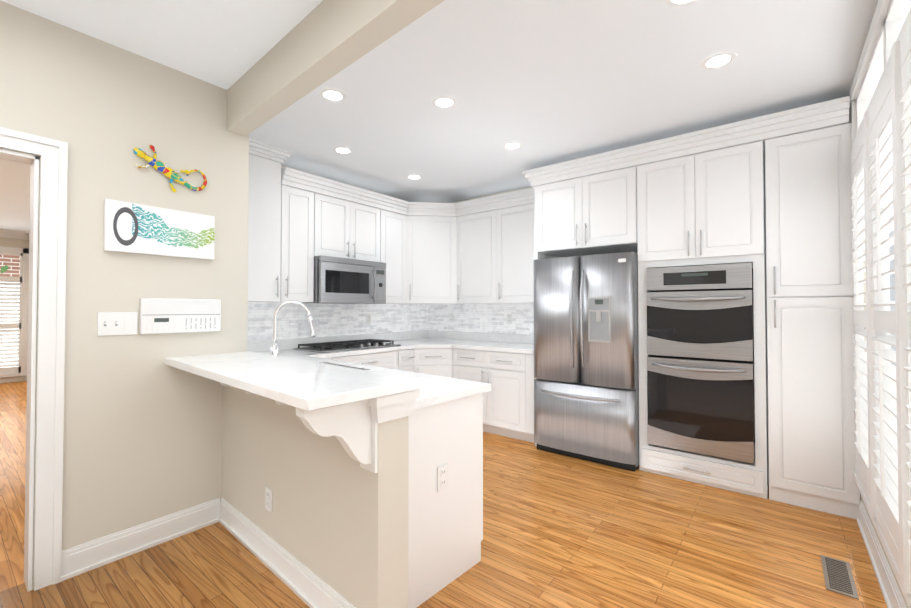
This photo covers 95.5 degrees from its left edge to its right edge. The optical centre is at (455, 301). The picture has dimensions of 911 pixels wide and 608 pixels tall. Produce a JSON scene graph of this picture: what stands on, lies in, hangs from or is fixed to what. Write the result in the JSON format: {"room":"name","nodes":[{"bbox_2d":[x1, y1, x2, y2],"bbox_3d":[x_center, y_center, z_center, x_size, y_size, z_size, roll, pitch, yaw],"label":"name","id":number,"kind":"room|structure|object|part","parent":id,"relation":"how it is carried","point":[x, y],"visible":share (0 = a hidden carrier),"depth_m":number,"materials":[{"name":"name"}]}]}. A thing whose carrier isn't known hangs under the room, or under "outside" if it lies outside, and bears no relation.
{"room":"kitchen","nodes":[
{"label":"kitchen","id":0,"kind":"room"},
{"bbox_2d":[0,237,28,382],"bbox_3d":[-8.779,0.063,6.332,0.120,2.700,3.200,-1,-1,38],"label":"wall","id":1,"kind":"structure","parent":0,"point":[12,242],"depth_m":7.38,"materials":[{"name":"beige paint"}]},
{"bbox_2d":[0,252,22,373],"bbox_3d":[-8.222,0.189,6.973,0.057,2.170,1.300,-1,-1,38],"label":"blind","id":2,"kind":"object","parent":1,"relation":"attached to","point":[11,325],"visible":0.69,"depth_m":7.36,"materials":[{"name":"white"}]},
{"bbox_2d":[0,229,23,377],"bbox_3d":[-8.731,0.062,6.224,0.090,2.700,3.090,-1,-1,38],"label":"crown molding","id":3,"kind":"structure","parent":1,"relation":"attached to","point":[13,234],"depth_m":7.36,"materials":[{"name":"white wood"}]},
{"bbox_2d":[22,229,29,380],"bbox_3d":[-4.681,0.043,5.070,7.880,2.700,0.110,-1,-1,38],"label":"crown molding","id":4,"kind":"structure","parent":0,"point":[26,233],"depth_m":7.48,"materials":[{"name":"white wood"}]},
{"bbox_2d":[0,1,224,589],"bbox_3d":[-2.482,-0.017,1.371,0.155,2.700,3.200,-1,-1,38],"label":"wall","id":5,"kind":"structure","parent":0,"point":[142,437],"depth_m":2.21,"materials":[{"name":"beige paint"}]},
{"bbox_2d":[0,127,67,591],"bbox_3d":[-2.284,0.277,1.637,0.164,2.120,1.060,-1,-1,38],"label":"door frame","id":6,"kind":"structure","parent":5,"relation":"attached to","point":[51,298],"depth_m":1.96,"materials":[{"name":"white wood"}]},
{"bbox_2d":[97,312,137,335],"bbox_3d":[-1.776,0.115,2.179,0.019,0.122,0.168,-1,-1,38],"label":"switch plate","id":7,"kind":"object","parent":5,"relation":"attached to","point":[116,323],"visible":1,"depth_m":2.18,"materials":[{"name":"white plastic"}]},
{"bbox_2d":[61,498,219,580],"bbox_3d":[-1.680,1.280,2.279,0.024,0.135,0.721,-1,-1,38],"label":"baseboard","id":8,"kind":"structure","parent":5,"relation":"attached to","point":[91,555],"depth_m":2.22,"materials":[{"name":"white wood"}]},
{"bbox_3d":[-1.648,-0.394,2.336,0.033,0.265,0.520,-1,-1,38],"label":"canvas art picture","id":9,"kind":"part","parent":5,"relation":"part of"},
{"bbox_3d":[-1.628,-0.756,2.368,0.031,0.206,0.375,-1,-29,38],"label":"hanging lizard art","id":10,"kind":"part","parent":5,"relation":"part of"},
{"bbox_2d":[140,298,220,333],"bbox_3d":[-1.586,0.081,2.409,0.031,0.197,0.408,-1,-1,38],"label":"intercom","id":11,"kind":"object","parent":5,"relation":"attached to","point":[160,316],"visible":1,"depth_m":2.38,"materials":[{"name":"white plastic"}]},
{"bbox_2d":[223,89,248,352],"bbox_3d":[-4.601,0.044,5.172,8.120,2.700,0.150,-1,-1,38],"label":"wall","id":12,"kind":"structure","parent":0,"point":[235,307],"depth_m":2.66,"materials":[{"name":"beige paint"}]},
{"bbox_2d":[222,386,420,607],"bbox_3d":[-0.811,0.852,2.108,1.604,0.986,0.218,-1,-1,42],"label":"wall","id":13,"kind":"structure","parent":0,"point":[336,519],"depth_m":1.77,"materials":[{"name":"beige paint"}]},
{"bbox_2d":[265,486,271,512],"bbox_3d":[-0.965,1.020,2.135,0.072,0.115,0.010,-1,-1,42],"label":"outlet","id":14,"kind":"object","parent":13,"relation":"attached to","point":[268,499],"visible":1,"depth_m":2.13,"materials":[{"name":"white plastic"}]},
{"bbox_2d":[219,498,355,607],"bbox_3d":[-0.877,1.276,2.043,1.558,0.135,0.024,-1,-1,42],"label":"baseboard","id":15,"kind":"structure","parent":13,"relation":"attached to","point":[305,584],"depth_m":2.01,"materials":[{"name":"white wood"}]},
{"bbox_2d":[247,165,427,340],"bbox_3d":[-1.323,0.034,4.543,0.128,2.700,2.920,-1,-1,38],"label":"wall","id":16,"kind":"structure","parent":0,"point":[334,320],"depth_m":4.45,"materials":[{"name":"grey tile"}]},
{"bbox_2d":[248,138,283,301],"bbox_3d":[-1.855,-0.668,3.509,0.339,1.330,0.611,-1,-1,38],"label":"upper cabinet","id":17,"kind":"object","parent":16,"relation":"attached to","point":[266,175],"depth_m":3.53,"materials":[{"name":"white wood"}]},
{"bbox_2d":[284,167,315,301],"bbox_3d":[-1.567,-0.586,3.884,0.326,1.180,0.330,-1,-1,38],"label":"upper cabinet","id":18,"kind":"object","parent":16,"relation":"attached to","point":[299,189],"depth_m":3.79,"materials":[{"name":"white wood"}]},
{"bbox_2d":[316,178,379,261],"bbox_3d":[-1.210,-0.799,4.341,0.326,0.740,0.819,-1,-1,38],"label":"upper cabinet","id":19,"kind":"object","parent":16,"relation":"attached to","point":[347,218],"depth_m":4.20,"materials":[{"name":"white wood"}]},
{"bbox_2d":[302,255,385,303],"bbox_3d":[-1.147,-0.204,4.282,0.486,0.444,0.812,-1,-1,38],"label":"over-the-range microwave","id":20,"kind":"object","parent":19,"relation":"attached to","point":[338,280],"visible":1,"depth_m":4.10,"materials":[{"name":"silver metal"}]},
{"bbox_2d":[366,314,370,323],"bbox_3d":[-1.014,0.199,4.819,0.010,0.115,0.072,-1,-1,38],"label":"outlet","id":21,"kind":"object","parent":16,"relation":"attached to","point":[368,318],"visible":1,"depth_m":4.82,"materials":[{"name":"white plastic"}]},
{"bbox_2d":[380,194,431,303],"bbox_3d":[-0.435,-0.569,4.980,0.747,1.180,1.146,-1,-1,38],"label":"upper cabinet","id":22,"kind":"object","parent":16,"relation":"attached to","point":[405,226],"depth_m":4.85,"materials":[{"name":"white wood"}]},
{"bbox_2d":[432,203,455,303],"bbox_3d":[-0.285,-0.571,4.906,0.431,1.177,0.430,-1,-1,38],"label":"upper cabinet","id":23,"kind":"object","parent":16,"relation":"attached to","point":[443,214],"depth_m":4.92,"materials":[{"name":"white wood"}]},
{"bbox_2d":[0,0,877,230],"bbox_3d":[-3.341,-1.353,4.087,11.630,0.060,6.770,-1,-1,38],"label":"ceiling","id":24,"kind":"structure","parent":0,"point":[547,82],"depth_m":2.46,"materials":[{"name":"white paint"}]},
{"bbox_2d":[319,88,345,101],"bbox_3d":[-0.797,-1.340,2.687,0.168,0.004,0.168,-1,-1,29],"label":"recessed light","id":25,"kind":"object","parent":24,"relation":"in","point":[330,93],"depth_m":2.68,"materials":[{"name":"white"}]},
{"bbox_2d":[227,0,443,135],"bbox_3d":[-0.136,-1.235,1.527,3.430,0.260,0.115,-1,-1,42],"label":"beam","id":26,"kind":"structure","parent":24,"relation":"attached to","point":[323,41],"depth_m":1.95,"materials":[{"name":"beige paint"}]},
{"bbox_2d":[333,147,352,153],"bbox_3d":[-0.986,-1.325,3.625,0.168,0.004,0.168,-1,-1,29],"label":"recessed light","id":27,"kind":"object","parent":24,"relation":"in","point":[343,150],"depth_m":3.62,"materials":[{"name":"white"}]},
{"bbox_2d":[406,174,421,179],"bbox_3d":[-0.432,-1.313,4.360,0.168,0.004,0.168,-1,-1,29],"label":"recessed light","id":28,"kind":"object","parent":24,"relation":"in","point":[414,177],"depth_m":4.36,"materials":[{"name":"white glass"}]},
{"bbox_2d":[432,96,456,107],"bbox_3d":[-0.074,-1.338,2.779,0.168,0.004,0.168,0,-1,-7],"label":"recessed light","id":29,"kind":"object","parent":24,"relation":"in","point":[444,101],"depth_m":2.77,"materials":[{"name":"white"}]},
{"bbox_2d":[503,142,522,149],"bbox_3d":[0.486,-1.326,3.522,0.168,0.004,0.168,-1,-1,29],"label":"recessed light","id":30,"kind":"object","parent":24,"relation":"in","point":[511,145],"depth_m":3.51,"materials":[{"name":"white glass"}]},
{"bbox_2d":[665,0,697,6],"bbox_3d":[1.015,-1.354,1.819,0.168,0.004,0.168,0,-1,11],"label":"recessed light","id":31,"kind":"object","parent":24,"relation":"in","point":[670,3],"depth_m":1.87,"materials":[{"name":"white"}]},
{"bbox_2d":[701,51,735,69],"bbox_3d":[1.469,-1.346,2.314,0.168,0.004,0.168,0,-1,-7],"label":"recessed light","id":32,"kind":"object","parent":24,"relation":"in","point":[714,61],"depth_m":2.31,"materials":[{"name":"white"}]},
{"bbox_2d":[437,463,447,491],"bbox_3d":[-0.058,0.822,1.938,0.010,0.115,0.072,-1,-1,42],"label":"outlet","id":33,"kind":"object","parent":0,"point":[442,477],"visible":1,"depth_m":1.93,"materials":[{"name":"white plastic"}]},
{"bbox_2d":[0,381,886,607],"bbox_3d":[-3.341,1.406,4.043,11.630,0.060,6.770,-1,-1,38],"label":"floor","id":34,"kind":"structure","parent":0,"point":[561,531],"depth_m":2.21,"materials":[{"name":"brown wood"}]},
{"bbox_2d":[261,384,332,436],"bbox_3d":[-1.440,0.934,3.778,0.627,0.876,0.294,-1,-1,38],"label":"corbel","id":35,"kind":"object","parent":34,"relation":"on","point":[315,412],"depth_m":1.38,"materials":[{"name":"white wood"}]},
{"bbox_2d":[177,352,508,415],"bbox_3d":[-0.950,0.460,2.771,2.516,0.038,0.792,-1,-1,38],"label":"countertop","id":36,"kind":"structure","parent":35,"relation":"on","point":[357,382],"depth_m":1.94,"materials":[{"name":"white stone"}]},
{"bbox_2d":[333,400,377,451],"bbox_3d":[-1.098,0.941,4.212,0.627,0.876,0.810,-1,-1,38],"label":"corbel","id":37,"kind":"object","parent":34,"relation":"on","point":[354,427],"depth_m":1.49,"materials":[{"name":"white wood"}]},
{"bbox_2d":[408,416,412,431],"bbox_3d":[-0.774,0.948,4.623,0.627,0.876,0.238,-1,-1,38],"label":"base cabinet","id":38,"kind":"object","parent":34,"relation":"on","point":[410,418],"depth_m":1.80,"materials":[{"name":"white wood"}]},
{"bbox_2d":[413,368,452,435],"bbox_3d":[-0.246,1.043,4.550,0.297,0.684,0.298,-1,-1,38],"label":"base cabinet","id":39,"kind":"object","parent":34,"relation":"on","point":[434,421],"depth_m":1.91,"materials":[{"name":"white wood"}]},
{"bbox_2d":[453,356,534,441],"bbox_3d":[0.519,0.947,4.534,0.902,0.876,0.627,-1,-1,38],"label":"base cabinet","id":40,"kind":"object","parent":34,"relation":"on","point":[508,412],"depth_m":4.08,"materials":[{"name":"white wood"}]},
{"bbox_2d":[225,336,533,371],"bbox_3d":[-0.517,0.479,3.902,1.932,0.038,2.914,-1,-1,38],"label":"countertop","id":41,"kind":"structure","parent":40,"relation":"on","point":[427,352],"depth_m":4.38,"materials":[{"name":"white stone"}]},
{"bbox_2d":[530,148,637,446],"bbox_3d":[1.313,0.064,3.909,0.935,2.620,0.647,-1,-1,38],"label":"tall cabinet","id":42,"kind":"object","parent":34,"relation":"on","point":[589,206],"depth_m":3.64,"materials":[{"name":"white wood"}]},
{"bbox_2d":[533,252,638,471],"bbox_3d":[1.257,0.490,3.809,0.890,1.765,0.808,-1,-1,38],"label":"refrigerator","id":43,"kind":"object","parent":34,"relation":"on","point":[586,376],"visible":1,"depth_m":3.50,"materials":[{"name":"grey metal"}]},
{"bbox_2d":[638,116,769,499],"bbox_3d":[2.009,0.055,3.361,0.837,2.620,0.647,-1,-1,38],"label":"tall cabinet","id":44,"kind":"object","parent":34,"relation":"on","point":[702,195],"depth_m":3.06,"materials":[{"name":"white wood"}]},
{"bbox_2d":[646,263,754,463],"bbox_3d":[1.964,0.437,3.297,0.685,1.405,0.700,-1,-1,38],"label":"double wall oven","id":45,"kind":"object","parent":44,"relation":"in","point":[700,362],"visible":1,"depth_m":3.06,"materials":[{"name":"silver metal"}]},
{"bbox_2d":[766,96,859,518],"bbox_3d":[2.516,0.049,2.961,0.456,2.620,0.647,-1,-1,38],"label":"tall cabinet","id":46,"kind":"object","parent":34,"relation":"on","point":[768,197],"depth_m":2.70,"materials":[{"name":"white wood"}]},
{"bbox_2d":[821,555,858,599],"bbox_3d":[1.876,1.339,2.027,0.110,0.008,0.340,-1,-1,38],"label":"floor vent","id":47,"kind":"object","parent":34,"relation":"in","point":[838,577],"visible":1,"depth_m":2.01,"materials":[{"name":"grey metal"}]},
{"bbox_2d":[428,186,637,334],"bbox_3d":[1.297,0.032,4.409,4.410,2.700,0.128,-1,-1,38],"label":"wall","id":48,"kind":"structure","parent":0,"point":[485,318],"depth_m":5.07,"materials":[{"name":"white tile"}]},
{"bbox_2d":[449,313,453,321],"bbox_3d":[-0.053,0.208,5.382,0.072,0.115,0.010,-1,-1,38],"label":"outlet","id":49,"kind":"object","parent":48,"relation":"attached to","point":[451,317],"visible":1,"depth_m":5.38,"materials":[{"name":"white plastic"}]},
{"bbox_2d":[456,195,495,303],"bbox_3d":[0.337,-0.570,4.893,0.570,1.180,0.327,-1,-1,38],"label":"upper cabinet","id":50,"kind":"object","parent":48,"relation":"attached to","point":[478,251],"depth_m":4.76,"materials":[{"name":"white wood"}]},
{"bbox_2d":[507,314,511,323],"bbox_3d":[0.630,0.199,4.843,0.072,0.115,0.010,-1,-1,38],"label":"outlet","id":51,"kind":"object","parent":48,"relation":"attached to","point":[509,318],"visible":1,"depth_m":4.84,"materials":[{"name":"white plastic"}]},
{"bbox_2d":[496,188,533,303],"bbox_3d":[0.802,-0.576,4.527,0.613,1.180,0.327,-1,-1,38],"label":"upper cabinet","id":52,"kind":"object","parent":48,"relation":"attached to","point":[514,211],"depth_m":4.44,"materials":[{"name":"white wood"}]},
{"bbox_2d":[848,103,908,607],"bbox_3d":[1.044,-0.029,0.623,0.120,2.700,6.390,-1,-1,38],"label":"wall","id":53,"kind":"structure","parent":0,"point":[864,286],"depth_m":2.47,"materials":[{"name":"beige paint"}]},
{"bbox_2d":[850,0,910,607],"bbox_3d":[1.649,-0.132,1.437,0.135,2.408,2.815,-1,-1,38],"label":"window","id":54,"kind":"structure","parent":53,"relation":"in","point":[890,21],"depth_m":1.98,"materials":[{"name":"white wood"}]},
{"bbox_2d":[850,17,910,594],"bbox_3d":[1.636,0.045,1.486,0.080,1.970,2.680,-1,-1,38],"label":"window shutters","id":55,"kind":"object","parent":54,"relation":"attached to","point":[880,158],"visible":1,"depth_m":1.76,"materials":[{"name":"white wood"}]},
{"bbox_2d":[857,500,906,607],"bbox_3d":[0.746,1.249,0.340,0.024,0.135,5.610,-1,-1,38],"label":"baseboard","id":56,"kind":"structure","parent":53,"relation":"attached to","point":[891,593],"depth_m":2.01,"materials":[{"name":"white wood"}]},
{"label":"outside","id":57,"kind":"structure","parent":0,"visible":0},
{"bbox_2d":[0,255,19,367],"bbox_3d":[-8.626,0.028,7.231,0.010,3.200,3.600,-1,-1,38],"label":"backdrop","id":58,"kind":"structure","parent":57,"point":[9,265],"depth_m":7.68,"materials":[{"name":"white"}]}
]}

